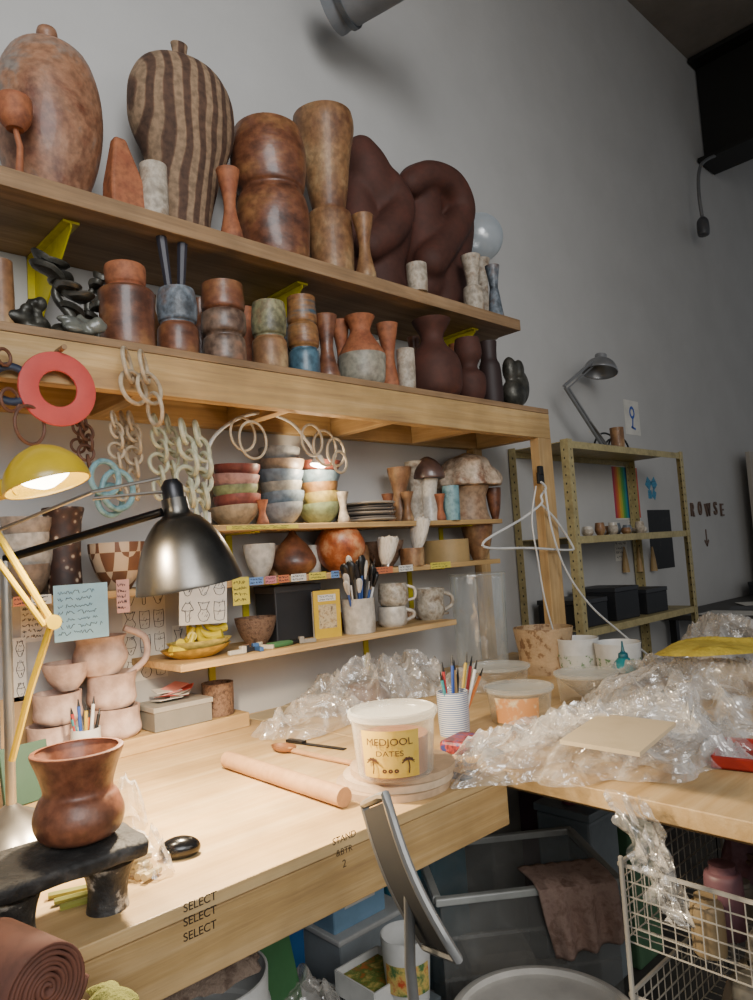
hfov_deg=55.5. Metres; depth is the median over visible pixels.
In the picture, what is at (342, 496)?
cup
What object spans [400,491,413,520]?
cup
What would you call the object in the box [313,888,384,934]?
storage box
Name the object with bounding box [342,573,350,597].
brush
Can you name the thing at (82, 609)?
sticky note
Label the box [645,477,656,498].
print
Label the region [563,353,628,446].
desk lamp
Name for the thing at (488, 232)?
glass globe
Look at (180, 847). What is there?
case
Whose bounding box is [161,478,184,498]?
socket
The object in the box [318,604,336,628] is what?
picture
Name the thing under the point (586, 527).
pot
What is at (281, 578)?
label
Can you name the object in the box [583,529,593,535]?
pot
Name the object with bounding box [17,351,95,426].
ring
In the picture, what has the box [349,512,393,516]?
plate
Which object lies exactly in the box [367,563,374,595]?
brush
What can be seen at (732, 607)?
paper sheet
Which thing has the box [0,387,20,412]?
ring
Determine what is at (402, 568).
label
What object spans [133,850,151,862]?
stick
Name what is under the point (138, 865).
stick
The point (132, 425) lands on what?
chain
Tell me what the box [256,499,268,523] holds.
vase
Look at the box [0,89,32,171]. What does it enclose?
goblet
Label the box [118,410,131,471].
chain
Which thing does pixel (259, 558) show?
cup
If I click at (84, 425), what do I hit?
chain
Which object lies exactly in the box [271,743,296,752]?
spoon bowl
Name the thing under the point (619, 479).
poster
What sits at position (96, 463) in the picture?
ring
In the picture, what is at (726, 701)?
plastic wrap
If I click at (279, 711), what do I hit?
plastic bag
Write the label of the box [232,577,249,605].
note
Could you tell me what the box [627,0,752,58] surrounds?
ceiling
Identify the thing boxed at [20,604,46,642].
note
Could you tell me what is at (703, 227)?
power cable
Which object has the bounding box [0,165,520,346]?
wall shelf
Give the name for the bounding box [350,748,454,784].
wooden disc
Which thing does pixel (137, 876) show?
stick
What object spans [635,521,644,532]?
pot
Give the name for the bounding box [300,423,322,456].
ring
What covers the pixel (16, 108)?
cup
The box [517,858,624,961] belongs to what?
towel
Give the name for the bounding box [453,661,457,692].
pen
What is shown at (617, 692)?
plastic wrap
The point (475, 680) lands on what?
plastic bag
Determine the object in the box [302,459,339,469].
bowl
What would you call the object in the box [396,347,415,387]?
cup
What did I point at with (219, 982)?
towel
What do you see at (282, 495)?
bowl
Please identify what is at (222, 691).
cup
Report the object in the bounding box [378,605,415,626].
mug
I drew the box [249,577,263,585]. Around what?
label
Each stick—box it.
[129,868,149,874]
[131,859,149,868]
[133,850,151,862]
[134,862,141,870]
[134,862,152,880]
[141,865,161,881]
[156,235,171,284]
[177,242,186,284]
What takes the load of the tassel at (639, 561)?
hanging from the wall
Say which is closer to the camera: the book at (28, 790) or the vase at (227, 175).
the book at (28, 790)
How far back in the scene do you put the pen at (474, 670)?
1.88 m
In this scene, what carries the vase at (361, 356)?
on the frame
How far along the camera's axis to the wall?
3.64 m
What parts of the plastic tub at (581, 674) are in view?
lid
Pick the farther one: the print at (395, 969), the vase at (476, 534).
the vase at (476, 534)
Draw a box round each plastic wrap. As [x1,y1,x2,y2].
[120,772,147,823]
[249,652,752,927]
[450,702,752,787]
[497,692,752,769]
[580,656,752,773]
[582,653,682,707]
[678,611,752,664]
[684,658,752,694]
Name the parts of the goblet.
stem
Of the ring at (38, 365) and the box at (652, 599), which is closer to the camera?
the ring at (38, 365)
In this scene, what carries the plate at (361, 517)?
on the plate at (376, 519)
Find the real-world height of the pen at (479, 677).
0.136 m
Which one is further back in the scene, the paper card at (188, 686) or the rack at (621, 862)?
the paper card at (188, 686)
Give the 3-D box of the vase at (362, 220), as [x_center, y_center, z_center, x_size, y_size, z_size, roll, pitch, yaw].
[-0.040,-0.831,2.364,0.072,0.219,0.072,0,-6,-43]
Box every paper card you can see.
[152,688,181,693]
[153,696,182,700]
[160,681,188,692]
[162,689,188,694]
[170,689,190,697]
[181,683,193,690]
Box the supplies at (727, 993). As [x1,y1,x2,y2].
[722,930,750,999]
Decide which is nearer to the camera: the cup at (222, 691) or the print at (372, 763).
the print at (372, 763)
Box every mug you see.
[26,722,75,745]
[32,688,82,726]
[72,625,150,676]
[86,668,136,709]
[89,701,141,738]
[378,582,416,606]
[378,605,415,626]
[413,587,453,619]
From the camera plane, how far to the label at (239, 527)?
2.11 m
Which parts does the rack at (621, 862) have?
frame post, frame post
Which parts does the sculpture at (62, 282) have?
stem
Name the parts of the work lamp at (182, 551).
arm, arm, arm, lamp shade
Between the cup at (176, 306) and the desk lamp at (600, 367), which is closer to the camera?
the cup at (176, 306)
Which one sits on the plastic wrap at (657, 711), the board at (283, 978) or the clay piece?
the clay piece
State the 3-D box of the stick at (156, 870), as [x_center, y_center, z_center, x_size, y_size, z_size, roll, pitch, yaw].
[-0.343,0.570,1.092,0.012,0.014,0.037,-5,-5,21]
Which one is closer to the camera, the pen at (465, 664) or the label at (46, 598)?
the label at (46, 598)
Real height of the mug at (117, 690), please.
0.088 m
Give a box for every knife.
[286,738,346,749]
[452,771,472,780]
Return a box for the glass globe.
[472,212,502,339]
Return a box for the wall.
[0,0,752,748]
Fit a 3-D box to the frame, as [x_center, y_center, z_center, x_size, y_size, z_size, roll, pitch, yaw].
[-0.466,0.147,1.983,2.900,1.005,0.386,0,-6,-43]
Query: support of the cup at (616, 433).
on the metal rack at (567, 451)
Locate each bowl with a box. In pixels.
[0,516,51,534]
[3,532,49,548]
[3,548,52,566]
[11,563,50,596]
[41,659,86,691]
[87,541,144,590]
[160,640,230,659]
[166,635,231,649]
[208,503,257,524]
[212,473,259,486]
[212,483,257,496]
[213,493,260,506]
[214,463,259,473]
[234,615,275,645]
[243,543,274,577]
[258,445,299,458]
[258,468,303,482]
[258,501,302,523]
[259,458,303,469]
[259,480,301,492]
[261,490,303,503]
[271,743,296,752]
[300,501,338,522]
[301,481,337,493]
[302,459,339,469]
[302,469,339,482]
[303,490,339,503]
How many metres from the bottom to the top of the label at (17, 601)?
0.022 m
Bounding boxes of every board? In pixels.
[0,709,249,787]
[259,936,302,999]
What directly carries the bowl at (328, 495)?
on the bowl at (320, 512)
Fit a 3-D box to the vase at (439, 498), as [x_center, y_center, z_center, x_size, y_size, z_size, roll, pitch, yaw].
[0.241,0.028,2.701,0.043,0.101,0.043,0,-6,-43]
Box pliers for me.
[267,639,298,647]
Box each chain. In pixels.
[70,422,85,453]
[77,418,94,468]
[107,410,128,501]
[118,346,147,405]
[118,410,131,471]
[124,410,143,500]
[135,349,163,426]
[147,413,169,500]
[162,413,179,478]
[174,417,199,507]
[188,419,213,520]
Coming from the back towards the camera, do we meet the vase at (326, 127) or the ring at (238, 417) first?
the vase at (326, 127)
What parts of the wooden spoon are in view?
handle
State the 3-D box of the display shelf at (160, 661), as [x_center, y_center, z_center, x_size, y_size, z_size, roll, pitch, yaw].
[-0.198,0.517,2.256,1.060,0.170,0.289,0,-6,-43]
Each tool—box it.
[228,646,246,655]
[242,645,254,652]
[251,643,263,651]
[256,642,274,648]
[298,636,315,643]
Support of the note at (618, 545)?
attached to the wall
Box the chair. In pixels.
[360,790,462,999]
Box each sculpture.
[8,297,50,328]
[29,247,94,330]
[56,314,106,335]
[84,271,104,336]
[103,137,144,207]
[346,135,414,285]
[400,160,475,302]
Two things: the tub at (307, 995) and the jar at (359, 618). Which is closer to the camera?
the tub at (307, 995)
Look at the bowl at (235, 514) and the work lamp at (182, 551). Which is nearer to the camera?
the work lamp at (182, 551)
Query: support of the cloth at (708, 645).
on the plastic wrap at (726, 701)
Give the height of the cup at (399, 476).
0.201 m
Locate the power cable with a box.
[697,155,715,237]
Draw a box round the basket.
[628,932,748,999]
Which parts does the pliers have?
handle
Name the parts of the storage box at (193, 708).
lid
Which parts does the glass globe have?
globe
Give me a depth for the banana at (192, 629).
1.93 m
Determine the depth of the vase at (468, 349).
2.62 m
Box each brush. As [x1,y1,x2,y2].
[340,563,351,598]
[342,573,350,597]
[343,581,350,606]
[346,560,355,581]
[349,576,352,598]
[351,581,355,598]
[355,564,357,598]
[356,569,359,596]
[356,578,362,598]
[358,555,365,598]
[363,560,367,598]
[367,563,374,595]
[367,575,372,597]
[370,571,378,597]
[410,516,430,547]
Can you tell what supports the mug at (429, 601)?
on the display shelf at (160, 661)
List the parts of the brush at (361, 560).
handle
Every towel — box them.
[162,952,260,999]
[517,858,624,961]
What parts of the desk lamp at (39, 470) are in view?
arm, arm, arm, bulb, lamp shade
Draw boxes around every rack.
[508,438,699,660]
[617,826,752,999]
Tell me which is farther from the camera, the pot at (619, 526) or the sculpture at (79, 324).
the pot at (619, 526)
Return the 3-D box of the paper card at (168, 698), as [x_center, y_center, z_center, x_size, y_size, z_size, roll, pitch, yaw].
[-0.574,0.546,1.962,0.070,0.006,0.050,0,-6,-43]
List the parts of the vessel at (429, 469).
stem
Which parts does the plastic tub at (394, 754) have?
lid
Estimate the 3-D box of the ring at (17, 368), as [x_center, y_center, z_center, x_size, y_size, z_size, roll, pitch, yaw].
[-0.754,-0.239,1.475,0.091,0.091,0.008,0,-6,-43]
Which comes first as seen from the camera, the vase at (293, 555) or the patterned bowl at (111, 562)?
the patterned bowl at (111, 562)
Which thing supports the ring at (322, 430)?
hanging from the frame
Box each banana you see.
[168,633,195,655]
[176,627,195,643]
[186,625,196,639]
[195,627,216,641]
[196,624,223,638]
[202,623,227,631]
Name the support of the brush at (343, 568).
in the jar at (359, 618)
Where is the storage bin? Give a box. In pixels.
[421,826,619,999]
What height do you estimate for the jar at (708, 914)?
0.100 m
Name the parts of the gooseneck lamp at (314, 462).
lamp shade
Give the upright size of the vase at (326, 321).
0.203 m
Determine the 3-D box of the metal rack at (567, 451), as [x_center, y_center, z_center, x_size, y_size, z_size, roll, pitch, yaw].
[1.187,0.671,3.505,1.134,1.845,0.314,0,-6,-43]
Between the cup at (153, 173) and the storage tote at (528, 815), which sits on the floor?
the storage tote at (528, 815)
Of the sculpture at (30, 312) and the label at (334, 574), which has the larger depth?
the label at (334, 574)
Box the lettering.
[690,501,724,516]
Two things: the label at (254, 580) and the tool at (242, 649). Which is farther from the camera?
the label at (254, 580)
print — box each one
[367,758,378,773]
[382,769,398,773]
[386,960,429,997]
[402,756,414,772]
[558,655,596,668]
[596,657,640,669]
[629,406,634,418]
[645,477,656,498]
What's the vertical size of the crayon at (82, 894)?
0.010 m
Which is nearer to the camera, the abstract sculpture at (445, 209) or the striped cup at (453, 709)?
the striped cup at (453, 709)
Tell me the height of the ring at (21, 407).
0.087 m
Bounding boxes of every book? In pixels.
[0,739,46,805]
[311,589,341,638]
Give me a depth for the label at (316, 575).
2.20 m
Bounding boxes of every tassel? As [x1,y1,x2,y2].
[622,547,629,572]
[637,547,643,571]
[651,547,657,570]
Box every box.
[140,693,212,732]
[254,583,320,641]
[289,929,305,980]
[303,894,403,984]
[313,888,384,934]
[321,945,433,999]
[423,538,469,563]
[537,596,607,628]
[572,585,639,620]
[638,586,667,613]
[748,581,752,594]
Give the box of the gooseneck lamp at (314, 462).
[200,411,324,522]
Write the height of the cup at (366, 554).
0.086 m
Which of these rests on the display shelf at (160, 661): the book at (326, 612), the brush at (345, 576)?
the book at (326, 612)
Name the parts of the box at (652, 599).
lid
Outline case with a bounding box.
[158,835,200,859]
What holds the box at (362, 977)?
on the floor
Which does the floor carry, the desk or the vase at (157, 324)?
the desk
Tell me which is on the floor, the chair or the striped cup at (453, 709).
the chair
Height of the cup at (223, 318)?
0.227 m
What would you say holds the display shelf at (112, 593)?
attached to the wall
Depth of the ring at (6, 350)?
1.47 m
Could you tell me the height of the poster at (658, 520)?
0.350 m
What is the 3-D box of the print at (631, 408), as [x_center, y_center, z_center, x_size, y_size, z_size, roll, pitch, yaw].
[1.492,-0.511,4.177,0.061,0.076,0.003,0,-6,-43]
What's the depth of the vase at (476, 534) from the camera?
2.87 m
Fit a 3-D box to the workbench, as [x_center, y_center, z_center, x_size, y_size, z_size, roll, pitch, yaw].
[-0.815,1.074,1.109,2.130,0.936,1.001,0,-6,-43]
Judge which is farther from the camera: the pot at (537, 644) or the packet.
the pot at (537, 644)
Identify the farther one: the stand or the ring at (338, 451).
the ring at (338, 451)
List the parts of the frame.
post, post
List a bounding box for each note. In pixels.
[0,696,33,748]
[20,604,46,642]
[53,582,108,642]
[116,579,129,612]
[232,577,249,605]
[614,540,627,560]
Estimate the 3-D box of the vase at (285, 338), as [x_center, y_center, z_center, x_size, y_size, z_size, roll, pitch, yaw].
[-0.287,-0.476,2.289,0.067,0.260,0.067,-4,-4,2]
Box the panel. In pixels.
[745,451,752,522]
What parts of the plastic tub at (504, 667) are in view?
lid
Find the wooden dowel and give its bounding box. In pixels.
[221,751,351,807]
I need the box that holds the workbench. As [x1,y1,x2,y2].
[0,719,508,999]
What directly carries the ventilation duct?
attached to the wall
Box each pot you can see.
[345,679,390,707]
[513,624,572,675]
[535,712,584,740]
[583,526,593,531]
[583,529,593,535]
[595,522,604,534]
[598,714,681,757]
[608,525,617,534]
[617,523,620,533]
[621,527,630,533]
[628,676,702,707]
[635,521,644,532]
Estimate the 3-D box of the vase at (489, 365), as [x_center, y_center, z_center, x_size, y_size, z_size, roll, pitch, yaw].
[0.443,-0.486,2.781,0.089,0.259,0.090,-5,-5,21]
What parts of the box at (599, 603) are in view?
lid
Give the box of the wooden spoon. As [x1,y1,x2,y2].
[271,743,352,764]
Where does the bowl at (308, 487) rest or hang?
on the bowl at (328, 495)
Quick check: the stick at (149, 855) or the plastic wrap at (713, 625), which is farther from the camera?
the plastic wrap at (713, 625)
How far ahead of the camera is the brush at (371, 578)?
2.30 m
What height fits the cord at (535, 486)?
0.582 m
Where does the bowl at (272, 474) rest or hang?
on the bowl at (270, 486)
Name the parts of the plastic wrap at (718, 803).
plastic strip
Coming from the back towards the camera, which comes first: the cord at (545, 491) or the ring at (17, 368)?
the cord at (545, 491)
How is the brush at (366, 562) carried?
in the jar at (359, 618)
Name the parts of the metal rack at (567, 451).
post, post, shelf panel, shelf panel, shelf panel, post, post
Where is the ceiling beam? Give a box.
[687,23,752,174]
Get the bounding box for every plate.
[338,510,395,513]
[339,500,394,507]
[339,507,394,511]
[347,504,393,508]
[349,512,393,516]
[350,515,394,519]
[350,517,395,521]
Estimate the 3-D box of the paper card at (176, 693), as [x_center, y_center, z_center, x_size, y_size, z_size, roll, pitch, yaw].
[-0.561,0.530,1.977,0.070,0.006,0.050,-5,-5,22]
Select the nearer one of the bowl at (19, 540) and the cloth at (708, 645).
the bowl at (19, 540)
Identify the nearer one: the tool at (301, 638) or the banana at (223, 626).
the banana at (223, 626)
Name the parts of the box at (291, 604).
lid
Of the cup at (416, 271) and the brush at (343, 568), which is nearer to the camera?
the brush at (343, 568)
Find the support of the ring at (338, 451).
hanging from the frame
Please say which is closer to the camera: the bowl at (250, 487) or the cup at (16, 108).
the cup at (16, 108)
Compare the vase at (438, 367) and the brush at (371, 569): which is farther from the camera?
the vase at (438, 367)
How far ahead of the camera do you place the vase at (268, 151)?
2.16 m
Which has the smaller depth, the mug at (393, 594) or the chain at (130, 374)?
the chain at (130, 374)
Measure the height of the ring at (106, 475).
0.105 m
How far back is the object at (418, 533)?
2.55 m
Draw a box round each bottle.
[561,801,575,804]
[613,641,635,689]
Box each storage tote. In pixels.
[384,869,432,989]
[427,847,470,983]
[465,788,529,942]
[518,790,546,935]
[533,797,627,986]
[616,814,662,969]
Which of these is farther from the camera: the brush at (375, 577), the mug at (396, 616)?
the mug at (396, 616)
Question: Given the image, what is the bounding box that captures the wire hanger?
[481,481,574,550]
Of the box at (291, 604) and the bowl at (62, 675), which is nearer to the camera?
the bowl at (62, 675)
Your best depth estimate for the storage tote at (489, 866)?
2.49 m
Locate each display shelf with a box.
[0,559,499,616]
[132,618,456,680]
[213,519,501,553]
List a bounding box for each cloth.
[86,980,138,999]
[654,636,752,656]
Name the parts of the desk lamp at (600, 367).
arm, arm, arm, arm, lamp shade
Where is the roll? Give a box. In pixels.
[0,917,88,999]
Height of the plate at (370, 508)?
0.011 m
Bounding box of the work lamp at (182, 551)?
[0,476,241,850]
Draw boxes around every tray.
[334,945,392,999]
[710,736,752,772]
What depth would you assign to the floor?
2.48 m
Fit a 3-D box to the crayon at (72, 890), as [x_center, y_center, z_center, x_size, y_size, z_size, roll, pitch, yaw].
[-0.453,0.577,1.054,0.058,0.010,0.010,-2,-5,-23]
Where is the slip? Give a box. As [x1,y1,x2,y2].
[359,725,427,778]
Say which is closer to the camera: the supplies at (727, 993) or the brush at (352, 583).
the supplies at (727, 993)
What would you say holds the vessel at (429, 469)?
on the display shelf at (440, 524)
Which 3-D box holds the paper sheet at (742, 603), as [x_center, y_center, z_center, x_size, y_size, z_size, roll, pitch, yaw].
[2.388,0.630,4.381,0.300,0.002,0.220,-5,-4,12]
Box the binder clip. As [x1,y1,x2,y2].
[536,466,544,483]
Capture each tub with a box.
[300,980,335,999]
[347,698,436,777]
[380,920,440,999]
[467,660,529,684]
[484,679,553,724]
[553,666,618,699]
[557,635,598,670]
[593,639,640,676]
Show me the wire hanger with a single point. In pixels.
(541, 482)
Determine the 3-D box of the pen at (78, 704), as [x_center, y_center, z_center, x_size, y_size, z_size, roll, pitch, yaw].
[-0.710,0.535,1.713,0.013,0.117,0.008,0,-6,-43]
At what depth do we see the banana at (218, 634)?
1.97 m
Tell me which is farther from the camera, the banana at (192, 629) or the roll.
the banana at (192, 629)
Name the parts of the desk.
leg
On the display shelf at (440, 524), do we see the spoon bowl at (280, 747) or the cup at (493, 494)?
the cup at (493, 494)
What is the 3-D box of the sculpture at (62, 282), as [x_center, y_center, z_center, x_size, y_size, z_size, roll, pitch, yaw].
[-0.726,-0.470,1.677,0.136,0.222,0.120,-3,-4,-7]
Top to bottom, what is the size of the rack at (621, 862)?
0.800 m
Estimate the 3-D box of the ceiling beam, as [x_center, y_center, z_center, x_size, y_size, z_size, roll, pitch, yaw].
[3.329,-3.007,4.440,0.300,0.800,2.600,0,-6,-43]
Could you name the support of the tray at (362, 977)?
on the box at (362, 977)
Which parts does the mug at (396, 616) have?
handle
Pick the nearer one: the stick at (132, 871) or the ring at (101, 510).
the stick at (132, 871)
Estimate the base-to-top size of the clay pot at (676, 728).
0.050 m
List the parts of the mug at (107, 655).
handle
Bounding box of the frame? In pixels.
[0,321,565,658]
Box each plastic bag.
[132,824,173,868]
[250,691,368,735]
[293,668,391,712]
[296,963,340,999]
[315,653,430,716]
[371,650,450,697]
[436,668,488,690]
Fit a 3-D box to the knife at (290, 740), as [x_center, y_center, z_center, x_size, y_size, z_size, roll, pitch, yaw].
[-0.154,0.616,1.804,0.191,0.008,0.018,-7,-5,36]
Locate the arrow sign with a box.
[705,529,708,546]
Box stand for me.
[0,821,148,927]
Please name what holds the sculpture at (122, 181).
on the wall shelf at (86, 230)
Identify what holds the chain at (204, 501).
hanging from the frame
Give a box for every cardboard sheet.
[249,706,298,720]
[283,696,331,706]
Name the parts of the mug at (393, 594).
handle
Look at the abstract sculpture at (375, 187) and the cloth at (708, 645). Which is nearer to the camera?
the cloth at (708, 645)
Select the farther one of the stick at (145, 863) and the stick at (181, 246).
the stick at (181, 246)
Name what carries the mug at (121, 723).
on the board at (144, 740)
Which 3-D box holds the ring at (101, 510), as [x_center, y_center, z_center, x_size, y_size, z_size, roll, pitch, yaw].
[-0.639,0.000,1.715,0.014,0.086,0.086,-6,-5,30]
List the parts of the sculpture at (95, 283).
stem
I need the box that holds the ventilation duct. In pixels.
[320,0,403,35]
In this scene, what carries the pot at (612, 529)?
on the metal rack at (567, 451)
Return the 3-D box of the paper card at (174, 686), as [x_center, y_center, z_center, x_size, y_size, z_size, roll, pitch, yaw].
[-0.561,0.518,1.978,0.050,0.020,0.070,-6,-5,26]
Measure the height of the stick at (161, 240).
0.310 m
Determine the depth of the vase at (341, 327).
2.33 m
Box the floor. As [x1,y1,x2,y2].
[433,822,752,999]
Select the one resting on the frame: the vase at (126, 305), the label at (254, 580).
the vase at (126, 305)
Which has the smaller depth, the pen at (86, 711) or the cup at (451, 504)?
the pen at (86, 711)
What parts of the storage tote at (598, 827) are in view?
lid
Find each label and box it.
[13,596,28,606]
[31,594,51,604]
[226,524,298,529]
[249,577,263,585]
[265,576,276,583]
[278,575,289,582]
[291,573,305,581]
[309,572,325,579]
[331,570,338,577]
[376,566,392,573]
[398,564,412,571]
[430,561,450,568]
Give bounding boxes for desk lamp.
[0,444,90,761]
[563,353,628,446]
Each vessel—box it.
[414,457,444,519]
[437,453,502,519]
[502,357,528,404]
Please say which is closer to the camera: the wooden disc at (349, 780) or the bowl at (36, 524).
the wooden disc at (349, 780)
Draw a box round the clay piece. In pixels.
[560,713,675,756]
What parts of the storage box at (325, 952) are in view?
lid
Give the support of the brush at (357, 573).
in the jar at (359, 618)
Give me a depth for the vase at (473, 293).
2.74 m
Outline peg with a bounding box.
[54,344,66,352]
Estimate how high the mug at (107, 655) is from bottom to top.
0.137 m
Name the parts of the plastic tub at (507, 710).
lid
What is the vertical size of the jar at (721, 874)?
0.130 m
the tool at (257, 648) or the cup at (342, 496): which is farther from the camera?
the cup at (342, 496)
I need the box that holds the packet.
[440,731,483,755]
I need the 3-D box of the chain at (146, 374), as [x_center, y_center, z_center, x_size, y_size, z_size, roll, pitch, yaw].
[-0.516,-0.259,1.647,0.058,0.179,0.090,-4,-4,0]
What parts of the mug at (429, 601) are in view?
handle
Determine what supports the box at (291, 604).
on the display shelf at (160, 661)
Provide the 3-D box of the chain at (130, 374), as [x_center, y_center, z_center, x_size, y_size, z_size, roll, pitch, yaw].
[-0.568,-0.284,1.646,0.040,0.139,0.095,-5,-5,15]
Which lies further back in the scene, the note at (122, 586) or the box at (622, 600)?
the box at (622, 600)
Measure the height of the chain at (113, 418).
0.223 m
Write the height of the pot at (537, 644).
0.171 m
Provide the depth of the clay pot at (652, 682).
2.02 m
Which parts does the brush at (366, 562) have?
handle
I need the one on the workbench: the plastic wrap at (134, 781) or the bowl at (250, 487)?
the plastic wrap at (134, 781)
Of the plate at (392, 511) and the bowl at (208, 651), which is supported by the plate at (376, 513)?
the plate at (392, 511)
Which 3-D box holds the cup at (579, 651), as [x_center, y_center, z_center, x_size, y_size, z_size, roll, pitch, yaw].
[0.721,0.558,2.553,0.150,0.132,0.150,0,-6,-43]
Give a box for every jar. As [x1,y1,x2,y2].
[0,24,102,191]
[340,597,375,633]
[689,890,727,960]
[703,858,746,942]
[732,969,752,999]
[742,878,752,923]
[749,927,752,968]
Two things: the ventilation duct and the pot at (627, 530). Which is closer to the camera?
the ventilation duct
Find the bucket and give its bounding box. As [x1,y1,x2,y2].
[192,951,270,999]
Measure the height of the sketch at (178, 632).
0.080 m
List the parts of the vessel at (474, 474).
stem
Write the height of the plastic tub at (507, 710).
0.094 m
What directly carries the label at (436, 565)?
attached to the display shelf at (112, 593)
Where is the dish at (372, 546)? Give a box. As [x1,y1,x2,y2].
[365,540,403,566]
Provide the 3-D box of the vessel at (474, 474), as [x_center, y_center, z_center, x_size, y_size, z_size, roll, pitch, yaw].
[0.365,-0.051,2.929,0.293,0.275,0.276,-1,-5,-27]
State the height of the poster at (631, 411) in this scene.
0.204 m
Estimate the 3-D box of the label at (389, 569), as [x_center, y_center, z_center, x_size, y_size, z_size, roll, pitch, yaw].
[0.022,0.235,2.395,0.092,0.022,0.003,0,-6,-43]
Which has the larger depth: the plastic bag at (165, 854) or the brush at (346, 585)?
the brush at (346, 585)
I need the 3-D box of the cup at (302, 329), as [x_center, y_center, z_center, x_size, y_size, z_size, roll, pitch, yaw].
[-0.220,-0.485,2.146,0.095,0.246,0.094,-8,-6,41]
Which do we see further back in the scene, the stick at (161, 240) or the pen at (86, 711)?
the stick at (161, 240)
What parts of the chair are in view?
backrest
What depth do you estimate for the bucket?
1.26 m
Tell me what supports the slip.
in the plastic tub at (394, 754)
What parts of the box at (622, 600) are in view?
lid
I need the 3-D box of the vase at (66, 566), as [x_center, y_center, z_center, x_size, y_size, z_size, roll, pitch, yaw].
[-0.780,0.127,1.785,0.102,0.215,0.099,-5,-5,21]
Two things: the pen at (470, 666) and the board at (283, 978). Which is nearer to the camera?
the board at (283, 978)
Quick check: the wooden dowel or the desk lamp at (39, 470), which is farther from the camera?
the wooden dowel
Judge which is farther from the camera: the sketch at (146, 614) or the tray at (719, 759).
the sketch at (146, 614)
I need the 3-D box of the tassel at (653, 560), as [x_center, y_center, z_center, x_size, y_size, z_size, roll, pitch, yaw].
[1.600,0.340,4.136,0.040,0.140,0.040,0,-6,-43]
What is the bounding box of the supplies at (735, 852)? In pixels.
[721,840,752,884]
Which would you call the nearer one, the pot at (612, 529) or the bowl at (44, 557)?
the bowl at (44, 557)
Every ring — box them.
[0,347,11,366]
[0,362,22,405]
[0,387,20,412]
[13,404,45,445]
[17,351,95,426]
[88,458,121,495]
[94,482,124,517]
[99,469,135,511]
[229,416,255,451]
[238,420,266,459]
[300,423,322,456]
[312,429,336,466]
[326,437,345,466]
[332,450,347,473]
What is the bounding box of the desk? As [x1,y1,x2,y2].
[664,595,752,656]
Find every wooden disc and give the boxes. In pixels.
[336,773,451,803]
[343,766,452,794]
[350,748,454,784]
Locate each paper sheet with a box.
[698,610,752,614]
[729,606,752,609]
[735,602,752,605]
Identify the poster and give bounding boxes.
[611,465,640,519]
[623,399,640,435]
[647,510,674,568]
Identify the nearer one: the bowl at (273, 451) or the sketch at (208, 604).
the sketch at (208, 604)
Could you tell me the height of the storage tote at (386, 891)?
0.718 m
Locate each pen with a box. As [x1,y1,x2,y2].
[70,708,75,730]
[77,699,81,730]
[84,704,87,730]
[88,712,90,729]
[90,696,94,729]
[95,708,100,727]
[440,672,445,695]
[442,662,447,693]
[451,656,454,693]
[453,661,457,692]
[457,669,458,692]
[462,653,466,688]
[466,656,471,691]
[468,660,476,702]
[469,668,482,707]
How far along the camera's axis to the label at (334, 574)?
2.25 m
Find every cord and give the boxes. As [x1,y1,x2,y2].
[531,486,553,628]
[544,488,647,653]
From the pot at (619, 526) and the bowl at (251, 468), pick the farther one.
the pot at (619, 526)
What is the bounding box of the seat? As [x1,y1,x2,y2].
[454,965,629,999]
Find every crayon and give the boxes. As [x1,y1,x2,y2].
[48,884,86,898]
[54,890,87,904]
[59,896,87,910]
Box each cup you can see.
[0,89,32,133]
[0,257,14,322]
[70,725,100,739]
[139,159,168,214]
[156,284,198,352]
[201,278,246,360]
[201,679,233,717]
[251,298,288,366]
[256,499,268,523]
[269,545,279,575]
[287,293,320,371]
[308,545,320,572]
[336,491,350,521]
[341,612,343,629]
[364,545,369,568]
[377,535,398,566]
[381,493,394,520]
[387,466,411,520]
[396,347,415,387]
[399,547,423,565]
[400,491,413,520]
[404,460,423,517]
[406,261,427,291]
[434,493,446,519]
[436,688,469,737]
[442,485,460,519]
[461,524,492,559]
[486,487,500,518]
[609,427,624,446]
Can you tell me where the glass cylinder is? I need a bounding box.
[448,571,508,675]
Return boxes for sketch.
[12,637,26,701]
[122,584,167,681]
[172,625,194,641]
[179,582,226,625]
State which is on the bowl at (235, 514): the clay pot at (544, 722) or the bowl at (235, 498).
the bowl at (235, 498)
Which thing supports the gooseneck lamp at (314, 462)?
attached to the frame
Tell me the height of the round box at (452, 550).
0.086 m
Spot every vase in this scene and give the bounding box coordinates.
[28,737,124,848]
[41,506,83,594]
[97,259,155,345]
[127,40,234,227]
[154,294,159,345]
[195,297,204,352]
[216,165,242,236]
[230,112,309,256]
[243,305,253,360]
[272,531,316,574]
[284,318,290,366]
[293,100,354,270]
[315,528,365,571]
[316,312,340,375]
[334,318,348,367]
[338,312,385,382]
[352,211,376,276]
[375,321,398,384]
[407,336,419,351]
[411,314,462,394]
[454,336,486,398]
[460,252,484,308]
[479,340,503,401]
[485,263,503,314]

